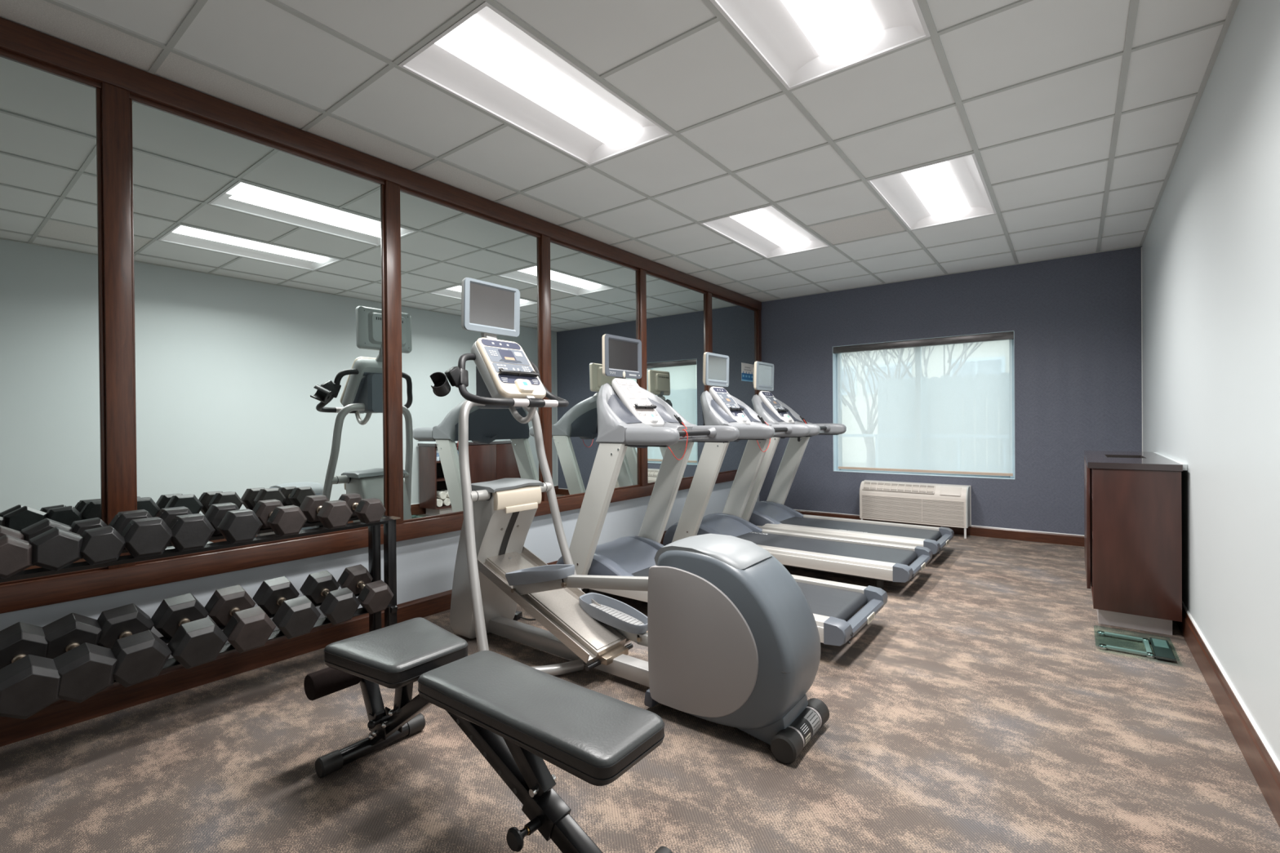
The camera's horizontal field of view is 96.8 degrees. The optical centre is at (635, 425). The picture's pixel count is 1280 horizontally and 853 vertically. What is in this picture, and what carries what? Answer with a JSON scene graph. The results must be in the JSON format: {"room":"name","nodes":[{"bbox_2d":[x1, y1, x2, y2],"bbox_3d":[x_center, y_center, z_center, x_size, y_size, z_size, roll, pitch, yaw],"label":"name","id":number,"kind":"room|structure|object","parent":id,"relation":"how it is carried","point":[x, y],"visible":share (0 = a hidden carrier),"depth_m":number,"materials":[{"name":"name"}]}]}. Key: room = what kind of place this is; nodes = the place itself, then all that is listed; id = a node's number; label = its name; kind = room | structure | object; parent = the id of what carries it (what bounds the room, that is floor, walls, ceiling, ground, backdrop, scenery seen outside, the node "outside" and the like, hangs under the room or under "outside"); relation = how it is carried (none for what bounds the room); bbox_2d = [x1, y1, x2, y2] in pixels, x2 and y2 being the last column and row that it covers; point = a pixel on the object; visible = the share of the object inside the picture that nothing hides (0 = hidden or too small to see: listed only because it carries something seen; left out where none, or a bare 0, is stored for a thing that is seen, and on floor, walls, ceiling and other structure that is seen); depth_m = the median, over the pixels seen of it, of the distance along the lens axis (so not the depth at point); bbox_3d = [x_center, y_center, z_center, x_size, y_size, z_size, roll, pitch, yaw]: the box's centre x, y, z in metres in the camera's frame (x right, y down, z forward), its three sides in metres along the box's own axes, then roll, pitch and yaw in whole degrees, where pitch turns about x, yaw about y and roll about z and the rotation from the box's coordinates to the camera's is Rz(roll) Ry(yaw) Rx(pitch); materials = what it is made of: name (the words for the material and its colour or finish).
{"room":"gym","nodes":[
{"label":"gym","id":0,"kind":"room"},
{"bbox_2d":[0,480,759,658],"bbox_3d":[-1.038,-0.254,3.973,0.150,2.854,8.733,0,0,38],"label":"wall","id":1,"kind":"structure","parent":0,"point":[425,566],"depth_m":3.38,"materials":[{"name":"paint"}]},
{"bbox_2d":[0,55,101,570],"bbox_3d":[-2.532,-0.397,1.892,0.008,1.976,1.131,0,0,38],"label":"wall mirror","id":2,"kind":"object","parent":1,"relation":"attached to","point":[51,468],"visible":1,"depth_m":2.21,"materials":[{"name":"clear glass"}]},
{"bbox_2d":[96,81,137,568],"bbox_3d":[-2.155,-0.404,2.364,0.046,1.988,0.111,0,0,38],"label":"trim","id":3,"kind":"structure","parent":1,"relation":"attached to","point":[114,146],"depth_m":2.34,"materials":[{"name":"brown wood"}]},
{"bbox_2d":[132,100,384,549],"bbox_3d":[-1.795,-0.407,2.848,0.008,1.976,1.126,0,0,38],"label":"wall mirror","id":4,"kind":"object","parent":1,"relation":"attached to","point":[258,267],"visible":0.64,"depth_m":2.75,"materials":[{"name":"clear glass"}]},
{"bbox_2d":[0,530,666,746],"bbox_3d":[-0.976,1.114,3.909,0.016,0.118,8.383,0,0,38],"label":"baseboard","id":5,"kind":"structure","parent":1,"relation":"attached to","point":[62,713],"depth_m":2.58,"materials":[{"name":"brown wood"}]},
{"bbox_2d":[0,469,737,613],"bbox_3d":[-0.968,0.616,3.897,0.054,0.115,8.383,0,0,38],"label":"trim","id":6,"kind":"structure","parent":1,"relation":"attached to","point":[36,592],"depth_m":2.62,"materials":[{"name":"brown wood"}]},
{"bbox_2d":[0,17,761,311],"bbox_3d":[-0.985,-1.457,3.887,0.056,0.128,8.383,0,0,38],"label":"trim","id":7,"kind":"structure","parent":1,"relation":"attached to","point":[20,43],"depth_m":2.84,"materials":[{"name":"brown wood"}]},
{"bbox_2d":[381,180,403,524],"bbox_3d":[-1.419,-0.415,3.319,0.046,1.988,0.113,0,0,38],"label":"trim","id":8,"kind":"structure","parent":1,"relation":"attached to","point":[390,191],"depth_m":3.29,"materials":[{"name":"brown wood"}]},
{"bbox_2d":[400,191,540,519],"bbox_3d":[-1.058,-0.418,3.806,0.008,1.976,1.129,0,0,38],"label":"wall mirror","id":9,"kind":"object","parent":1,"relation":"attached to","point":[442,246],"visible":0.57,"depth_m":3.63,"materials":[{"name":"clear glass"}]},
{"bbox_2d":[537,234,552,501],"bbox_3d":[-0.681,-0.426,4.277,0.046,1.988,0.111,0,0,38],"label":"trim","id":10,"kind":"structure","parent":1,"relation":"attached to","point":[544,242],"depth_m":4.25,"materials":[{"name":"brown wood"}]},
{"bbox_2d":[550,241,639,497],"bbox_3d":[-0.319,-0.429,4.766,0.008,1.976,1.136,0,0,38],"label":"wall mirror","id":11,"kind":"object","parent":1,"relation":"attached to","point":[593,297],"visible":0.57,"depth_m":4.61,"materials":[{"name":"clear glass"}]},
{"bbox_2d":[636,268,648,485],"bbox_3d":[0.060,-0.436,5.240,0.046,1.988,0.112,0,0,38],"label":"trim","id":12,"kind":"structure","parent":1,"relation":"attached to","point":[641,274],"depth_m":5.21,"materials":[{"name":"brown wood"}]},
{"bbox_2d":[645,274,706,483],"bbox_3d":[0.421,-0.440,5.727,0.008,1.976,1.130,0,0,38],"label":"wall mirror","id":13,"kind":"object","parent":1,"relation":"attached to","point":[676,313],"visible":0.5,"depth_m":5.71,"materials":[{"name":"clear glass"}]},
{"bbox_2d":[705,292,712,392],"bbox_3d":[0.798,-0.447,6.199,0.046,1.988,0.112,0,0,38],"label":"trim","id":14,"kind":"structure","parent":1,"relation":"attached to","point":[708,327],"depth_m":6.16,"materials":[{"name":"brown wood"}]},
{"bbox_2d":[711,296,756,472],"bbox_3d":[1.169,-0.450,6.697,0.008,1.976,1.160,0,0,38],"label":"wall mirror","id":15,"kind":"object","parent":1,"relation":"attached to","point":[734,326],"visible":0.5,"depth_m":6.70,"materials":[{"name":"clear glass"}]},
{"bbox_2d":[741,362,753,382],"bbox_3d":[1.368,-0.642,6.948,0.003,0.218,0.320,0,0,38],"label":"notice","id":16,"kind":"object","parent":15,"relation":"attached to","point":[747,370],"visible":0.98,"depth_m":6.94,"materials":[{"name":"paper"}]},
{"bbox_2d":[755,309,761,395],"bbox_3d":[1.550,-0.458,7.175,0.046,1.988,0.096,0,0,38],"label":"trim","id":17,"kind":"structure","parent":1,"relation":"attached to","point":[758,316],"depth_m":7.14,"materials":[{"name":"brown wood"}]},
{"bbox_2d":[0,0,1239,302],"bbox_3d":[0.442,-1.605,2.787,3.854,0.157,8.583,0,0,38],"label":"ceiling","id":18,"kind":"structure","parent":0,"point":[1076,117],"depth_m":2.77,"materials":[{"name":"tile"}]},
{"bbox_2d":[397,0,672,165],"bbox_3d":[-0.404,-1.569,2.684,0.586,0.103,1.195,0,0,38],"label":"ceiling light","id":19,"kind":"object","parent":18,"relation":"attached to","point":[485,59],"visible":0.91,"depth_m":2.62,"materials":[{"name":"white plastic"}]},
{"bbox_2d":[435,14,641,146],"bbox_3d":[-0.404,-1.562,2.684,0.260,0.050,1.097,0,0,38],"label":"diffuser","id":20,"kind":"object","parent":19,"relation":"attached to","point":[477,42],"depth_m":2.56,"materials":[{"name":"white plastic"}]},
{"bbox_2d":[699,204,830,258],"bbox_3d":[1.084,-1.591,4.616,0.586,0.103,1.195,0,0,38],"label":"ceiling light","id":21,"kind":"object","parent":18,"relation":"attached to","point":[766,231],"visible":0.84,"depth_m":4.65,"materials":[{"name":"white plastic"}]},
{"bbox_2d":[729,208,809,249],"bbox_3d":[1.084,-1.583,4.616,0.260,0.050,1.097,0,0,38],"label":"diffuser","id":22,"kind":"object","parent":21,"relation":"attached to","point":[762,222],"depth_m":4.57,"materials":[{"name":"white plastic"}]},
{"bbox_2d":[710,0,930,90],"bbox_3d":[0.562,-1.574,1.940,0.586,0.103,1.195,0,0,38],"label":"ceiling light","id":23,"kind":"object","parent":18,"relation":"attached to","point":[801,42],"visible":0.98,"depth_m":2.25,"materials":[{"name":"white plastic"}]},
{"bbox_2d":[781,0,883,59],"bbox_3d":[0.562,-1.567,1.940,0.260,0.050,1.097,0,0,38],"label":"diffuser","id":24,"kind":"object","parent":23,"relation":"attached to","point":[832,29],"depth_m":2.21,"materials":[{"name":"white plastic"}]},
{"bbox_2d":[866,152,996,230],"bbox_3d":[2.050,-1.596,3.872,0.586,0.103,1.195,0,0,38],"label":"ceiling light","id":25,"kind":"object","parent":18,"relation":"attached to","point":[953,189],"visible":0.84,"depth_m":3.88,"materials":[{"name":"white plastic"}]},
{"bbox_2d":[902,160,969,218],"bbox_3d":[2.050,-1.588,3.872,0.260,0.050,1.097,0,0,38],"label":"diffuser","id":26,"kind":"object","parent":25,"relation":"attached to","point":[939,189],"depth_m":3.83,"materials":[{"name":"white plastic"}]},
{"bbox_2d":[0,533,1279,852],"bbox_3d":[0.481,1.225,2.819,3.954,0.120,8.733,0,0,38],"label":"floor","id":27,"kind":"structure","parent":0,"point":[980,709],"depth_m":1.96,"materials":[{"name":"carpet"}]},
{"bbox_2d":[0,515,400,683],"bbox_3d":[-1.952,0.822,2.088,0.273,0.735,2.220,0,0,38],"label":"dumbbell rack","id":28,"kind":"object","parent":27,"relation":"on","point":[389,522],"visible":0.39,"depth_m":2.66,"materials":[{"name":"black paint"}]},
{"bbox_2d":[0,525,32,578],"bbox_3d":[-2.075,0.412,1.861,0.290,0.144,0.116,0,0,38],"label":"dumbbell","id":29,"kind":"object","parent":28,"relation":"on","point":[15,553],"visible":0.98,"depth_m":1.79,"materials":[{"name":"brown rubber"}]},
{"bbox_2d":[0,622,60,719],"bbox_3d":[-2.079,0.825,1.926,0.383,0.256,0.169,0,0,38],"label":"dumbbell","id":30,"kind":"object","parent":28,"relation":"on","point":[29,681],"visible":0.94,"depth_m":1.85,"materials":[{"name":"rubber"}]},
{"bbox_2d":[21,518,83,571],"bbox_3d":[-2.006,0.407,1.949,0.290,0.152,0.126,0,0,38],"label":"dumbbell","id":31,"kind":"object","parent":28,"relation":"on","point":[55,545],"visible":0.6,"depth_m":1.87,"materials":[{"name":"rubber"}]},
{"bbox_2d":[42,613,117,702],"bbox_3d":[-1.999,0.825,2.030,0.378,0.250,0.168,0,0,38],"label":"dumbbell","id":32,"kind":"object","parent":28,"relation":"on","point":[86,668],"visible":0.92,"depth_m":1.96,"materials":[{"name":"rubber"}]},
{"bbox_2d":[71,517,125,565],"bbox_3d":[-1.938,0.413,2.038,0.290,0.134,0.132,0,0,38],"label":"dumbbell","id":33,"kind":"object","parent":28,"relation":"on","point":[101,543],"visible":0.88,"depth_m":1.96,"materials":[{"name":"rubber"}]},
{"bbox_2d":[97,603,171,687],"bbox_3d":[-1.910,0.824,2.145,0.370,0.234,0.180,0,0,38],"label":"dumbbell","id":34,"kind":"object","parent":28,"relation":"on","point":[140,655],"visible":0.94,"depth_m":2.08,"materials":[{"name":"rubber"}]},
{"bbox_2d":[108,509,172,558],"bbox_3d":[-1.863,0.405,2.136,0.290,0.145,0.151,0,0,38],"label":"dumbbell","id":35,"kind":"object","parent":28,"relation":"on","point":[144,535],"visible":0.91,"depth_m":2.06,"materials":[{"name":"rubber"}]},
{"bbox_2d":[155,506,215,551],"bbox_3d":[-1.785,0.405,2.237,0.290,0.142,0.147,0,0,38],"label":"dumbbell","id":36,"kind":"object","parent":28,"relation":"on","point":[190,531],"visible":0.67,"depth_m":2.16,"materials":[{"name":"rubber"}]},
{"bbox_2d":[151,593,227,669],"bbox_3d":[-1.800,0.823,2.289,0.364,0.227,0.178,0,0,38],"label":"dumbbell","id":37,"kind":"object","parent":28,"relation":"on","point":[196,640],"visible":0.98,"depth_m":2.22,"materials":[{"name":"rubber"}]},
{"bbox_2d":[204,502,262,543],"bbox_3d":[-1.683,0.405,2.369,0.290,0.138,0.143,0,0,38],"label":"dumbbell","id":38,"kind":"object","parent":28,"relation":"on","point":[236,525],"visible":0.98,"depth_m":2.29,"materials":[{"name":"rubber"}]},
{"bbox_2d":[204,584,275,653],"bbox_3d":[-1.692,0.822,2.428,0.353,0.220,0.175,0,0,38],"label":"dumbbell","id":39,"kind":"object","parent":28,"relation":"on","point":[247,628],"visible":0.98,"depth_m":2.36,"materials":[{"name":"brown rubber"}]},
{"bbox_2d":[252,499,306,536],"bbox_3d":[-1.577,0.406,2.506,0.290,0.133,0.137,0,0,38],"label":"dumbbell","id":40,"kind":"object","parent":28,"relation":"on","point":[289,520],"visible":0.98,"depth_m":2.43,"materials":[{"name":"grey rubber"}]},
{"bbox_2d":[252,576,320,639],"bbox_3d":[-1.581,0.821,2.572,0.348,0.217,0.173,0,0,38],"label":"dumbbell","id":41,"kind":"object","parent":28,"relation":"on","point":[295,616],"visible":0.97,"depth_m":2.51,"materials":[{"name":"rubber"}]},
{"bbox_2d":[299,494,352,528],"bbox_3d":[-1.455,0.405,2.665,0.290,0.133,0.137,0,0,38],"label":"dumbbell","id":42,"kind":"object","parent":28,"relation":"on","point":[333,514],"visible":0.98,"depth_m":2.60,"materials":[{"name":"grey rubber"}]},
{"bbox_2d":[299,570,359,625],"bbox_3d":[-1.465,0.822,2.723,0.327,0.202,0.161,0,0,38],"label":"dumbbell","id":43,"kind":"object","parent":28,"relation":"on","point":[338,606],"visible":0.99,"depth_m":2.67,"materials":[{"name":"rubber"}]},
{"bbox_2d":[337,493,386,524],"bbox_3d":[-1.355,0.407,2.796,0.289,0.124,0.127,0,0,38],"label":"dumbbell","id":44,"kind":"object","parent":28,"relation":"on","point":[371,510],"visible":0.91,"depth_m":2.72,"materials":[{"name":"grey rubber"}]},
{"bbox_2d":[337,564,393,614],"bbox_3d":[-1.360,0.822,2.859,0.321,0.196,0.155,0,0,38],"label":"dumbbell","id":45,"kind":"object","parent":28,"relation":"on","point":[375,597],"visible":0.97,"depth_m":2.80,"materials":[{"name":"brown rubber"}]},
{"bbox_2d":[303,617,672,852],"bbox_3d":[-0.511,0.951,1.717,1.321,0.454,0.380,0,0,38],"label":"weight bench","id":46,"kind":"object","parent":27,"relation":"on","point":[517,715],"visible":1,"depth_m":1.55,"materials":[{"name":"leather"}]},
{"bbox_2d":[513,611,536,620],"bbox_3d":[-0.702,1.130,3.650,0.267,0.087,0.502,-1,0,-5],"label":"power adapter","id":47,"kind":"object","parent":27,"relation":"on","point":[518,615],"visible":0.23,"depth_m":3.41,"materials":[{"name":"black plastic"}]},
{"bbox_2d":[430,277,829,764],"bbox_3d":[-0.174,0.187,2.656,2.014,1.965,0.803,0,0,38],"label":"elliptical trainer","id":48,"kind":"object","parent":27,"relation":"on","point":[732,639],"visible":0.99,"depth_m":2.56,"materials":[{"name":"paint"}]},
{"bbox_2d":[430,372,450,395],"bbox_3d":[-0.976,-0.205,2.833,0.084,0.116,0.115,-1,0,-5],"label":"cup","id":49,"kind":"object","parent":48,"relation":"on","point":[442,387],"depth_m":2.84,"materials":[{"name":"black plastic"}]},
{"bbox_2d":[804,711,819,746],"bbox_3d":[0.634,1.109,2.076,0.027,0.060,0.136,0,0,38],"label":"print","id":50,"kind":"object","parent":48,"relation":"attached to","point":[811,718],"depth_m":2.09},
{"bbox_2d":[555,333,888,646],"bbox_3d":[0.430,0.272,3.585,2.002,1.781,0.847,0,0,38],"label":"treadmill","id":51,"kind":"object","parent":27,"relation":"on","point":[629,415],"visible":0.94,"depth_m":3.67,"materials":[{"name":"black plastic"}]},
{"bbox_2d":[595,537,657,573],"bbox_3d":[-0.133,0.952,4.026,0.565,0.206,0.528,0,0,38],"label":"hood","id":52,"kind":"object","parent":51,"relation":"attached to","point":[634,555],"depth_m":3.98,"materials":[{"name":"plastic"}]},
{"bbox_2d":[662,351,933,590],"bbox_3d":[1.235,0.260,4.630,2.002,1.781,0.847,0,0,38],"label":"treadmill","id":53,"kind":"object","parent":27,"relation":"on","point":[882,562],"visible":0.94,"depth_m":4.67,"materials":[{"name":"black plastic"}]},
{"bbox_2d":[662,522,722,546],"bbox_3d":[0.514,0.944,4.794,0.633,0.225,0.117,0,0,38],"label":"hood","id":54,"kind":"object","parent":53,"relation":"attached to","point":[702,529],"depth_m":4.86,"materials":[{"name":"plastic"}]},
{"bbox_2d":[676,514,752,537],"bbox_3d":[0.672,0.941,5.072,0.565,0.206,0.528,0,0,38],"label":"hood","id":55,"kind":"object","parent":53,"relation":"attached to","point":[724,524],"depth_m":5.08,"materials":[{"name":"plastic"}]},
{"bbox_2d":[711,512,762,532],"bbox_3d":[0.900,0.938,5.296,0.633,0.225,0.117,0,0,38],"label":"hood","id":56,"kind":"object","parent":53,"relation":"attached to","point":[736,517],"depth_m":5.19,"materials":[{"name":"plastic"}]},
{"bbox_2d":[741,361,954,554],"bbox_3d":[1.833,0.251,5.407,2.002,1.781,0.847,0,0,38],"label":"treadmill","id":57,"kind":"object","parent":27,"relation":"on","point":[771,513],"visible":0.84,"depth_m":5.48,"materials":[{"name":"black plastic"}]},
{"bbox_2d":[748,509,782,525],"bbox_3d":[1.112,0.935,5.571,0.633,0.225,0.117,0,0,38],"label":"hood","id":58,"kind":"object","parent":57,"relation":"attached to","point":[756,517],"depth_m":5.46,"materials":[{"name":"plastic"}]},
{"bbox_2d":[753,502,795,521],"bbox_3d":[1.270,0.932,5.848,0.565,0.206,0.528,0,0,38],"label":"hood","id":59,"kind":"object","parent":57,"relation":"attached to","point":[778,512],"depth_m":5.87,"materials":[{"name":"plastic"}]},
{"bbox_2d":[758,501,803,517],"bbox_3d":[1.498,0.929,6.072,0.633,0.225,0.117,0,0,38],"label":"hood","id":60,"kind":"object","parent":57,"relation":"attached to","point":[780,504],"depth_m":5.95,"materials":[{"name":"plastic"}]},
{"bbox_2d":[859,480,971,538],"bbox_3d":[2.943,0.875,6.032,1.045,0.509,0.231,0,0,38],"label":"air conditioner","id":61,"kind":"object","parent":27,"relation":"on","point":[927,504],"visible":0.99,"depth_m":5.91,"materials":[{"name":"white plastic"}]},
{"bbox_2d":[862,481,935,493],"bbox_3d":[2.788,0.665,6.051,0.706,0.082,0.072,0,0,38],"label":"vent","id":62,"kind":"object","parent":61,"relation":"attached to","point":[874,487],"depth_m":6.06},
{"bbox_2d":[862,494,964,525],"bbox_3d":[2.874,0.884,5.945,0.983,0.241,0.009,0,0,38],"label":"grille","id":63,"kind":"object","parent":61,"relation":"attached to","point":[919,509],"depth_m":5.92,"materials":[{"name":"beige metal"}]},
{"bbox_2d":[1084,450,1187,635],"bbox_3d":[3.189,0.671,3.691,0.418,0.934,1.472,0,0,38],"label":"storage cabinet","id":64,"kind":"object","parent":27,"relation":"on","point":[1133,521],"visible":1,"depth_m":3.13,"materials":[{"name":"brown wood"}]},
{"bbox_2d":[1084,450,1182,471],"bbox_3d":[3.175,0.221,3.696,0.392,0.034,1.472,0,0,38],"label":"countertop","id":65,"kind":"structure","parent":64,"relation":"on","point":[1094,459],"depth_m":3.23,"materials":[{"name":"grey stone"}]},
{"bbox_2d":[1096,631,1175,662],"bbox_3d":[2.572,1.132,2.938,0.312,0.028,0.358,0,0,38],"label":"bathroom scale","id":66,"kind":"object","parent":27,"relation":"on","point":[1162,649],"visible":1,"depth_m":2.88,"materials":[{"name":"green glass"}]},
{"bbox_2d":[759,246,1142,535],"bbox_3d":[3.066,-0.299,6.185,3.654,2.854,0.180,0,0,38],"label":"wall","id":67,"kind":"structure","parent":0,"point":[1075,321],"depth_m":5.53,"materials":[{"name":"paint"}]},
{"bbox_2d":[832,330,1015,479],"bbox_3d":[3.066,-0.192,6.184,1.775,1.460,0.184,0,0,38],"label":"window","id":68,"kind":"structure","parent":67,"relation":"in","point":[835,390],"depth_m":6.28,"materials":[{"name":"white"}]},
{"bbox_2d":[833,331,1013,475],"bbox_3d":[3.034,-0.202,6.142,1.763,1.425,0.068,0,0,38],"label":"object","id":69,"kind":"structure","parent":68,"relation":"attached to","point":[944,405],"depth_m":6.08,"materials":[{"name":"fabric"}]},
{"bbox_2d":[794,509,1084,546],"bbox_3d":[3.017,1.079,6.114,3.620,0.098,0.016,0,0,38],"label":"baseboard","id":70,"kind":"structure","parent":67,"relation":"attached to","point":[1017,535],"depth_m":5.62,"materials":[{"name":"brown wood"}]},
{"bbox_2d":[1142,0,1279,763],"bbox_3d":[1.975,-0.270,1.652,0.150,2.854,8.733,0,0,38],"label":"wall","id":71,"kind":"structure","parent":0,"point":[1211,246],"depth_m":2.20,"materials":[{"name":"paint"}]},
{"bbox_2d":[1141,247,1142,451],"bbox_3d":[4.454,-0.291,4.999,0.006,2.544,0.006,0,0,38],"label":"trim","id":72,"kind":"structure","parent":71,"relation":"attached to","point":[1141,247],"depth_m":5.00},
{"bbox_2d":[1175,600,1279,827],"bbox_3d":[1.905,1.087,1.690,0.018,0.143,8.383,0,0,38],"label":"baseboard","id":73,"kind":"structure","parent":71,"relation":"attached to","point":[1261,765],"depth_m":2.05,"materials":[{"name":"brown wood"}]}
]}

